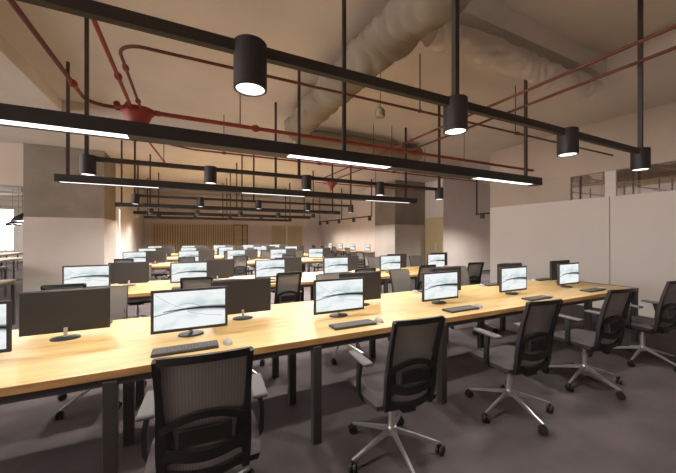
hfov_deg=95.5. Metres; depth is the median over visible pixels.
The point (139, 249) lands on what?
monitor
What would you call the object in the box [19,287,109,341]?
monitor
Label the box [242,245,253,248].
monitor
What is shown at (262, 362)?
chair
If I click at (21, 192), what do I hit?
conduit
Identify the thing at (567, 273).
monitor
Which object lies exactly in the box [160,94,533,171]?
pipe
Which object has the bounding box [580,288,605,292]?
keyboard
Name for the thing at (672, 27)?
pipe
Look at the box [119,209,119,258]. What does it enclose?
light strip
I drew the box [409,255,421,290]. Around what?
chair
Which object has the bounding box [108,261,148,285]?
monitor
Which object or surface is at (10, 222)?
dome pendant
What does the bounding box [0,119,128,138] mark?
diffuser
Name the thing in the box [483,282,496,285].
keyboard
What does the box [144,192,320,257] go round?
wall
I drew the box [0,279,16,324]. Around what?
table
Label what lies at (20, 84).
beam
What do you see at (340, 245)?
monitor
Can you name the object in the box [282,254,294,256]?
chair
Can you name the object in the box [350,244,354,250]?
monitor
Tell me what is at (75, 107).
beam
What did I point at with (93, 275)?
monitor
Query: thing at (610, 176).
trim
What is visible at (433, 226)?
door
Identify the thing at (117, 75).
pipe
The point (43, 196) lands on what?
column
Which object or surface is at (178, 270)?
monitor
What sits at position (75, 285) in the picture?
chair
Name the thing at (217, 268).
monitor
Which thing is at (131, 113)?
junction
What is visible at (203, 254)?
monitor
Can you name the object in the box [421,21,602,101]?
flexible duct
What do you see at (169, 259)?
table
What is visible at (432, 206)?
wall
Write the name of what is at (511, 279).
monitor
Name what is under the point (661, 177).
window
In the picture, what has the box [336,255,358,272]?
monitor
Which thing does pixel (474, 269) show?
chair
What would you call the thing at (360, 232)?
wall
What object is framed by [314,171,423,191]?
pipe
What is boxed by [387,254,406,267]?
monitor
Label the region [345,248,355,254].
chair
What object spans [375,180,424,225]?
column
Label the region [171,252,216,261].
table
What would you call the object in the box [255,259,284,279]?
monitor
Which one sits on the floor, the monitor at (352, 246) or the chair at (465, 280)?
the chair at (465, 280)
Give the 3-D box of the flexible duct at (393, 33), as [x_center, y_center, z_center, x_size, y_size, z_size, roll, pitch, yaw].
[0.964,-2.009,2.202,0.578,0.546,8.113,0,0,-26]
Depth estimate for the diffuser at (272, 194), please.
5.38 m
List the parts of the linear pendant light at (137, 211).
hanger rod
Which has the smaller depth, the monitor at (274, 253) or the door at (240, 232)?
the monitor at (274, 253)
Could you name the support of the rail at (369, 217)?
hanging from the ceiling
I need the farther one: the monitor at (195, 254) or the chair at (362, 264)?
the chair at (362, 264)
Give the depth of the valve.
9.07 m
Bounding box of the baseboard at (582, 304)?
[577,303,654,317]
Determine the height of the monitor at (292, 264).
0.340 m
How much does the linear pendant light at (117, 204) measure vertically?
1.612 m
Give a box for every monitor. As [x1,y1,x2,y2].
[0,300,11,352]
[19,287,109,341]
[62,264,110,287]
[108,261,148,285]
[122,251,146,261]
[138,248,155,251]
[147,251,165,263]
[151,286,227,336]
[156,247,170,255]
[162,245,173,252]
[170,261,207,282]
[178,250,198,261]
[180,247,196,250]
[195,250,214,260]
[197,247,208,249]
[200,259,232,280]
[212,277,270,320]
[213,245,225,251]
[219,247,232,255]
[227,250,244,258]
[233,246,243,249]
[240,249,257,260]
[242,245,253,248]
[253,246,266,255]
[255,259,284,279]
[270,249,285,258]
[275,257,301,271]
[283,248,295,256]
[308,248,322,258]
[313,277,363,317]
[323,248,329,256]
[323,257,347,273]
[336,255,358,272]
[338,243,342,249]
[339,271,380,305]
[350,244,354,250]
[364,244,369,250]
[380,255,400,272]
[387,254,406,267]
[422,270,457,303]
[427,254,444,267]
[429,266,460,289]
[431,252,446,264]
[497,263,521,285]
[499,266,526,294]
[550,260,569,281]
[557,262,578,287]
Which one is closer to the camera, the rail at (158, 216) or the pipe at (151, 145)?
the pipe at (151, 145)
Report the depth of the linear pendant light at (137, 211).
10.84 m
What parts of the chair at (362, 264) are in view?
backrest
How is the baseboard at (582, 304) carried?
on the floor
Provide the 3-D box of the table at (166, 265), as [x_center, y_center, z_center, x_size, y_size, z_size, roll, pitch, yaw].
[-2.733,1.089,8.848,6.064,0.750,1.206,0,0,-26]
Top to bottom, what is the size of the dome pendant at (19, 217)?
1.810 m
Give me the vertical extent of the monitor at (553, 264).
0.340 m
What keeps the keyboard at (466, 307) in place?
on the table at (36, 367)
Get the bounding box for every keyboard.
[150,340,218,357]
[329,319,376,330]
[442,305,479,312]
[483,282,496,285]
[521,295,551,300]
[536,278,549,280]
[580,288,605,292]
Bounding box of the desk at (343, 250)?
[330,249,374,256]
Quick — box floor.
[0,262,675,472]
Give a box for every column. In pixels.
[23,143,115,220]
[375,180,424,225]
[375,225,424,266]
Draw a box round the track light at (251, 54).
[16,0,650,170]
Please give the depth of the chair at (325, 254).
8.79 m
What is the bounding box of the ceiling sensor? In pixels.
[375,73,384,118]
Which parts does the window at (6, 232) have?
frame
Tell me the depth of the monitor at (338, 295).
2.73 m
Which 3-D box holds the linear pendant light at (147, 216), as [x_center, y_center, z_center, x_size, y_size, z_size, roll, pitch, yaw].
[-4.973,-1.524,13.453,6.000,1.612,0.150,0,0,-26]
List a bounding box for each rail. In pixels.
[79,17,442,199]
[131,141,352,212]
[148,154,314,217]
[157,172,291,221]
[319,179,371,224]
[475,171,640,218]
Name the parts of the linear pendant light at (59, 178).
hanger rod, hanger rod, hanger rod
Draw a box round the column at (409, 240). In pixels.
[375,225,424,266]
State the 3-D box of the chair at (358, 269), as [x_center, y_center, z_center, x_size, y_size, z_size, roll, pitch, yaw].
[0.292,0.968,4.859,0.688,0.992,0.654,0,0,-20]
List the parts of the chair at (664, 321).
armrest, seat, armrest, backrest frame, backrest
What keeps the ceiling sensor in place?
hanging from the ceiling
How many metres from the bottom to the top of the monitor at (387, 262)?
0.340 m
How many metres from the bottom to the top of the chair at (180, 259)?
0.992 m
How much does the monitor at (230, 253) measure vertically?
0.340 m
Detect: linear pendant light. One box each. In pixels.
[0,0,541,186]
[54,61,416,203]
[115,140,340,214]
[133,165,310,218]
[144,178,287,221]
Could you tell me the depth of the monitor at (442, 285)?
3.26 m
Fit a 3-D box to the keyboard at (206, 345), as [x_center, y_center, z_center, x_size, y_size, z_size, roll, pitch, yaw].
[-0.958,0.704,1.936,0.376,0.021,0.124,0,0,-26]
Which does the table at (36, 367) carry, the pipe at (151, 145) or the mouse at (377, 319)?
the mouse at (377, 319)
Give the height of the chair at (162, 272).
0.967 m
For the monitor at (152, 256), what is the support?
on the table at (166, 265)
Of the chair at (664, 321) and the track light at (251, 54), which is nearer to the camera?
the track light at (251, 54)
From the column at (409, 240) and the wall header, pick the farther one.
the column at (409, 240)
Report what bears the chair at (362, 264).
on the floor
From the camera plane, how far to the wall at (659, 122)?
6.24 m
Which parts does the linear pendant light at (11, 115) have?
hanger rod, hanger rod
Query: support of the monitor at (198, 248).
on the table at (169, 259)
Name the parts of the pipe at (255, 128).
hanger rod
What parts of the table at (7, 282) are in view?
leg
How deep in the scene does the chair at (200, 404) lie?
1.29 m
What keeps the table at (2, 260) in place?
on the floor
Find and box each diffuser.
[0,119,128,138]
[64,182,157,187]
[248,193,304,196]
[287,155,388,168]
[473,177,530,184]
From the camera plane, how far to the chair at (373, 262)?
7.39 m
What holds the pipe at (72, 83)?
hanging from the ceiling
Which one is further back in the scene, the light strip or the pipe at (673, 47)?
the light strip
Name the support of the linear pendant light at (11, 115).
hanging from the ceiling
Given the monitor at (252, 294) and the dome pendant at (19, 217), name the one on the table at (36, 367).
the monitor at (252, 294)
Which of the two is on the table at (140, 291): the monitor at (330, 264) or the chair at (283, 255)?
the monitor at (330, 264)
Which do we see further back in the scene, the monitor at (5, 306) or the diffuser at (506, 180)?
the diffuser at (506, 180)
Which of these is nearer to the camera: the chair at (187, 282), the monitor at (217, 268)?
the chair at (187, 282)
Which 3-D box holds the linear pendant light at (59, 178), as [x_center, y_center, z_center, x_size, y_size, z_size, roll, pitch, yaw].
[-1.021,-1.524,5.367,6.000,1.612,0.150,0,0,-26]
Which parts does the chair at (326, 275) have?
backrest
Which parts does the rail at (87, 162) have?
hanger rod, rail, hanger rod, hanger rod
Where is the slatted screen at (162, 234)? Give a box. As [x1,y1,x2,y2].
[151,223,232,252]
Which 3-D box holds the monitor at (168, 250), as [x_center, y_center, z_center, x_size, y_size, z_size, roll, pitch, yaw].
[-5.913,0.544,10.344,0.500,0.340,0.134,0,0,-26]
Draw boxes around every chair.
[40,283,86,290]
[55,285,146,420]
[114,258,133,262]
[128,265,151,318]
[135,346,267,472]
[151,254,169,279]
[178,257,194,261]
[180,276,212,288]
[214,279,264,373]
[233,255,249,275]
[260,250,269,258]
[274,271,301,303]
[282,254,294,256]
[296,250,303,257]
[310,263,322,268]
[310,273,365,364]
[316,253,335,271]
[332,247,341,255]
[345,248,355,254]
[348,315,445,472]
[355,251,368,267]
[355,268,375,271]
[367,257,390,293]
[388,269,411,339]
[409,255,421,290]
[415,264,435,289]
[450,266,497,334]
[465,299,562,435]
[467,262,483,284]
[541,288,635,399]
[602,281,675,371]
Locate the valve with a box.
[326,166,336,190]
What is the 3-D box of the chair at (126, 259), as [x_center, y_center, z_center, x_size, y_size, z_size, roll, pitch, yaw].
[-4.710,0.968,6.844,0.688,0.992,0.654,0,0,-19]
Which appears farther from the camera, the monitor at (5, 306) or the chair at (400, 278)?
the chair at (400, 278)
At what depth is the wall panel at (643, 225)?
5.64 m
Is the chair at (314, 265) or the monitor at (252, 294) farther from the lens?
the chair at (314, 265)
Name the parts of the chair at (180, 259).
backrest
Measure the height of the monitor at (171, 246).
0.340 m
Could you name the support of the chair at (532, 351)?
on the floor
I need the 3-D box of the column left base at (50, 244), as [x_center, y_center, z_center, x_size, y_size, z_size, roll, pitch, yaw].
[-7.427,0.486,8.669,1.642,1.956,1.512,0,0,-26]
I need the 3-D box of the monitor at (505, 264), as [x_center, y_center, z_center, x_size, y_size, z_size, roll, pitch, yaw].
[2.404,0.544,4.258,0.500,0.340,0.134,0,0,-26]
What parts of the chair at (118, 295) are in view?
backrest frame, backrest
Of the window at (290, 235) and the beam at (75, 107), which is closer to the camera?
the beam at (75, 107)
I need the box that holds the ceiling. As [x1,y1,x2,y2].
[0,0,675,200]
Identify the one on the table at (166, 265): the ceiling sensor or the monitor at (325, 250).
the monitor at (325, 250)
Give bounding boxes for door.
[233,224,247,246]
[425,217,442,264]
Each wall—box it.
[0,195,22,261]
[116,164,143,258]
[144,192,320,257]
[321,187,374,265]
[425,180,439,217]
[440,179,489,269]
[490,101,675,188]
[490,177,572,207]
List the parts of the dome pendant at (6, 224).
lamp shade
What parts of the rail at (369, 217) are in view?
rail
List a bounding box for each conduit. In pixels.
[0,187,22,193]
[0,199,21,200]
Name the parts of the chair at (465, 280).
backrest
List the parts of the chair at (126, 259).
backrest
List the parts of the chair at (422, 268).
backrest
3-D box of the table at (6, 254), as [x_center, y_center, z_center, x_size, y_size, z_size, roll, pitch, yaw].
[-14.108,1.089,12.694,1.000,0.750,2.800,0,0,-26]
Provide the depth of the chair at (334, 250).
15.01 m
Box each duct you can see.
[284,0,470,140]
[292,130,422,160]
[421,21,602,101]
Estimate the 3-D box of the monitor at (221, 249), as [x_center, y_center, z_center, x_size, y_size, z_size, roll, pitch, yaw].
[-4.000,0.544,10.962,0.500,0.340,0.134,0,0,-26]
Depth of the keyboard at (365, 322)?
2.43 m
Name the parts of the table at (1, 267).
leg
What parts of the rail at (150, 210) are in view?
hanger rod, hanger rod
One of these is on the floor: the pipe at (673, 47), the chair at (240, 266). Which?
the chair at (240, 266)
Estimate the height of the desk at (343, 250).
0.750 m
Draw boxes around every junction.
[113,101,159,122]
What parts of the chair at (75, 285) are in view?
backrest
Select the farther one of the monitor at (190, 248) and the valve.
the monitor at (190, 248)
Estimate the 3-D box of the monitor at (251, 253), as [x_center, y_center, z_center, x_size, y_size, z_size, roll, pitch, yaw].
[-2.628,0.544,9.089,0.500,0.340,0.134,0,0,-26]
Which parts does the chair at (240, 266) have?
backrest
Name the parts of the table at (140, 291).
leg, leg, leg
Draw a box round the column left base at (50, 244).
[23,217,115,291]
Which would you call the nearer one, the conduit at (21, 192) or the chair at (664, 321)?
the chair at (664, 321)
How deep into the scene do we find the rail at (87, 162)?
3.74 m
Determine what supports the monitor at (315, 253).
on the table at (166, 265)
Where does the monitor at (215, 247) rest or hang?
on the table at (172, 254)
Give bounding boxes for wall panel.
[490,197,609,305]
[610,190,675,314]
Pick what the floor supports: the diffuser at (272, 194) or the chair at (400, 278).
the chair at (400, 278)
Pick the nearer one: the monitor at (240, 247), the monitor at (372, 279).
the monitor at (372, 279)
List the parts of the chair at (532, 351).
armrest, seat, backrest frame, backrest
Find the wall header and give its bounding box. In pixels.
[0,142,22,186]
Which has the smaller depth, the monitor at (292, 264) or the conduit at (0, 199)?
the monitor at (292, 264)
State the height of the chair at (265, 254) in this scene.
0.992 m
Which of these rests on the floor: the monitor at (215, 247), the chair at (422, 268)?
the chair at (422, 268)
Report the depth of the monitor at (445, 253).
7.18 m
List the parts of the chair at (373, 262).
backrest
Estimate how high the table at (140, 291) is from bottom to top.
0.750 m
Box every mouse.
[223,338,232,345]
[374,317,382,322]
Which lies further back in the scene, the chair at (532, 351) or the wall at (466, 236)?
the wall at (466, 236)
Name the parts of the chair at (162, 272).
seat, backrest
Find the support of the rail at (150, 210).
hanging from the ceiling
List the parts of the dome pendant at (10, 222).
lamp shade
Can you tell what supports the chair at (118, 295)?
on the floor
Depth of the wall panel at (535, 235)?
7.06 m
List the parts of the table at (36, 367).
leg, leg, leg, leg, leg, leg, leg, leg, leg, leg, leg, leg, leg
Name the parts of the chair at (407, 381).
armrest, seat, backrest frame, backrest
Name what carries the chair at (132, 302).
on the floor
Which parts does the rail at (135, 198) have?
hanger rod, rail, hanger rod, hanger rod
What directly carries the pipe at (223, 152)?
hanging from the ceiling
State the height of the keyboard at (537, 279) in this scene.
0.021 m
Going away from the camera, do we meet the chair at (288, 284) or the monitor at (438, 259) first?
the chair at (288, 284)
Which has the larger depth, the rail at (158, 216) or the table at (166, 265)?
the rail at (158, 216)
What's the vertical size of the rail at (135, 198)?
1.478 m
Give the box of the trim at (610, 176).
[605,170,616,196]
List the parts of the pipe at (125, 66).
hanger rod, hanger rod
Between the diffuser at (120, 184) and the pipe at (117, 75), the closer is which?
the pipe at (117, 75)
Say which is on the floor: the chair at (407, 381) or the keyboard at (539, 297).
the chair at (407, 381)
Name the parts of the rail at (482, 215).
hanger rod, hanger rod, hanger rod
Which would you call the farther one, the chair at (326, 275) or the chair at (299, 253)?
the chair at (299, 253)
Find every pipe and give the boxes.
[6,0,114,108]
[91,19,131,105]
[113,101,120,107]
[118,44,612,155]
[149,143,165,162]
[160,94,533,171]
[171,145,475,181]
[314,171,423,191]
[323,46,675,183]
[325,24,675,177]
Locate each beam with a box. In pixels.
[0,33,61,110]
[62,100,461,166]
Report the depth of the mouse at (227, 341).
2.02 m
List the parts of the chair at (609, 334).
armrest, seat, backrest, backrest frame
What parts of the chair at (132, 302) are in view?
seat, backrest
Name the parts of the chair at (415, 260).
backrest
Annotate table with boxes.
[0,252,22,271]
[0,257,22,281]
[0,266,7,296]
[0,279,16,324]
[0,279,638,472]
[111,266,449,301]
[149,258,322,272]
[167,253,314,274]
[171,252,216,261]
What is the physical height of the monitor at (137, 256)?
0.340 m
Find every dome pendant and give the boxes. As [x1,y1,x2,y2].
[4,189,20,225]
[8,187,22,223]
[10,187,22,220]
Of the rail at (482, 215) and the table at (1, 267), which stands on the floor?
the table at (1, 267)
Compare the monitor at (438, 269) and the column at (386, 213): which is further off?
the column at (386, 213)
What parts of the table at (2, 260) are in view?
leg, leg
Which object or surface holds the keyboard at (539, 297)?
on the table at (36, 367)
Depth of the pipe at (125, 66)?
3.31 m
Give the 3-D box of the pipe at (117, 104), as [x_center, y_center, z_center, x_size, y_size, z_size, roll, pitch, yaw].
[-2.677,-1.600,3.723,0.070,0.072,0.060,0,0,-26]
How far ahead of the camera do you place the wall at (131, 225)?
11.79 m
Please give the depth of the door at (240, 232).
18.07 m
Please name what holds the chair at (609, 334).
on the floor
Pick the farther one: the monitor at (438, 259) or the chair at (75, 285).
the monitor at (438, 259)
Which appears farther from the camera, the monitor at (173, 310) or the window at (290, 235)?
the window at (290, 235)
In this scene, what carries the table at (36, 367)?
on the floor
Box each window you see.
[0,209,12,249]
[271,225,302,245]
[573,162,675,199]
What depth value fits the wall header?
7.62 m
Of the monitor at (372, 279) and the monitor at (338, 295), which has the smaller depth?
the monitor at (338, 295)
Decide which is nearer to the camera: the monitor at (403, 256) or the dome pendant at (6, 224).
the monitor at (403, 256)
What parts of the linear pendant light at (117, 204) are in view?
hanger rod, hanger rod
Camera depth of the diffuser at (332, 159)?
2.98 m
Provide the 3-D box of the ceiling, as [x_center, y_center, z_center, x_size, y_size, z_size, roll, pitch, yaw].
[-4.557,-2.530,10.461,25.000,0.400,29.200,0,0,-26]
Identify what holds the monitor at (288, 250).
on the table at (166, 265)
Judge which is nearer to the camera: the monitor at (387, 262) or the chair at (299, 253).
the monitor at (387, 262)
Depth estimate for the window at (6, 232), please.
17.50 m
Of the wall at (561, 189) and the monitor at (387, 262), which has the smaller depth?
the monitor at (387, 262)
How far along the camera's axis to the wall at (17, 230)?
17.65 m
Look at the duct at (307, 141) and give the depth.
6.84 m
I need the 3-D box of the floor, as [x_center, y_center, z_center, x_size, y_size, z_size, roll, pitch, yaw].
[-4.557,1.524,10.461,25.000,0.120,29.200,0,0,-26]
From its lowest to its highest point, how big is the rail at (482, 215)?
1.678 m
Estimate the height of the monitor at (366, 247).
0.340 m
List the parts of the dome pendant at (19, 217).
lamp shade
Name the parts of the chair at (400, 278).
backrest frame, backrest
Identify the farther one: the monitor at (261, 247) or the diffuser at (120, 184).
the monitor at (261, 247)
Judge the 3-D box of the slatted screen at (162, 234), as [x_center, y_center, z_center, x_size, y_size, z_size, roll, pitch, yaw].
[-7.960,0.380,17.013,4.100,2.168,0.100,0,0,-26]

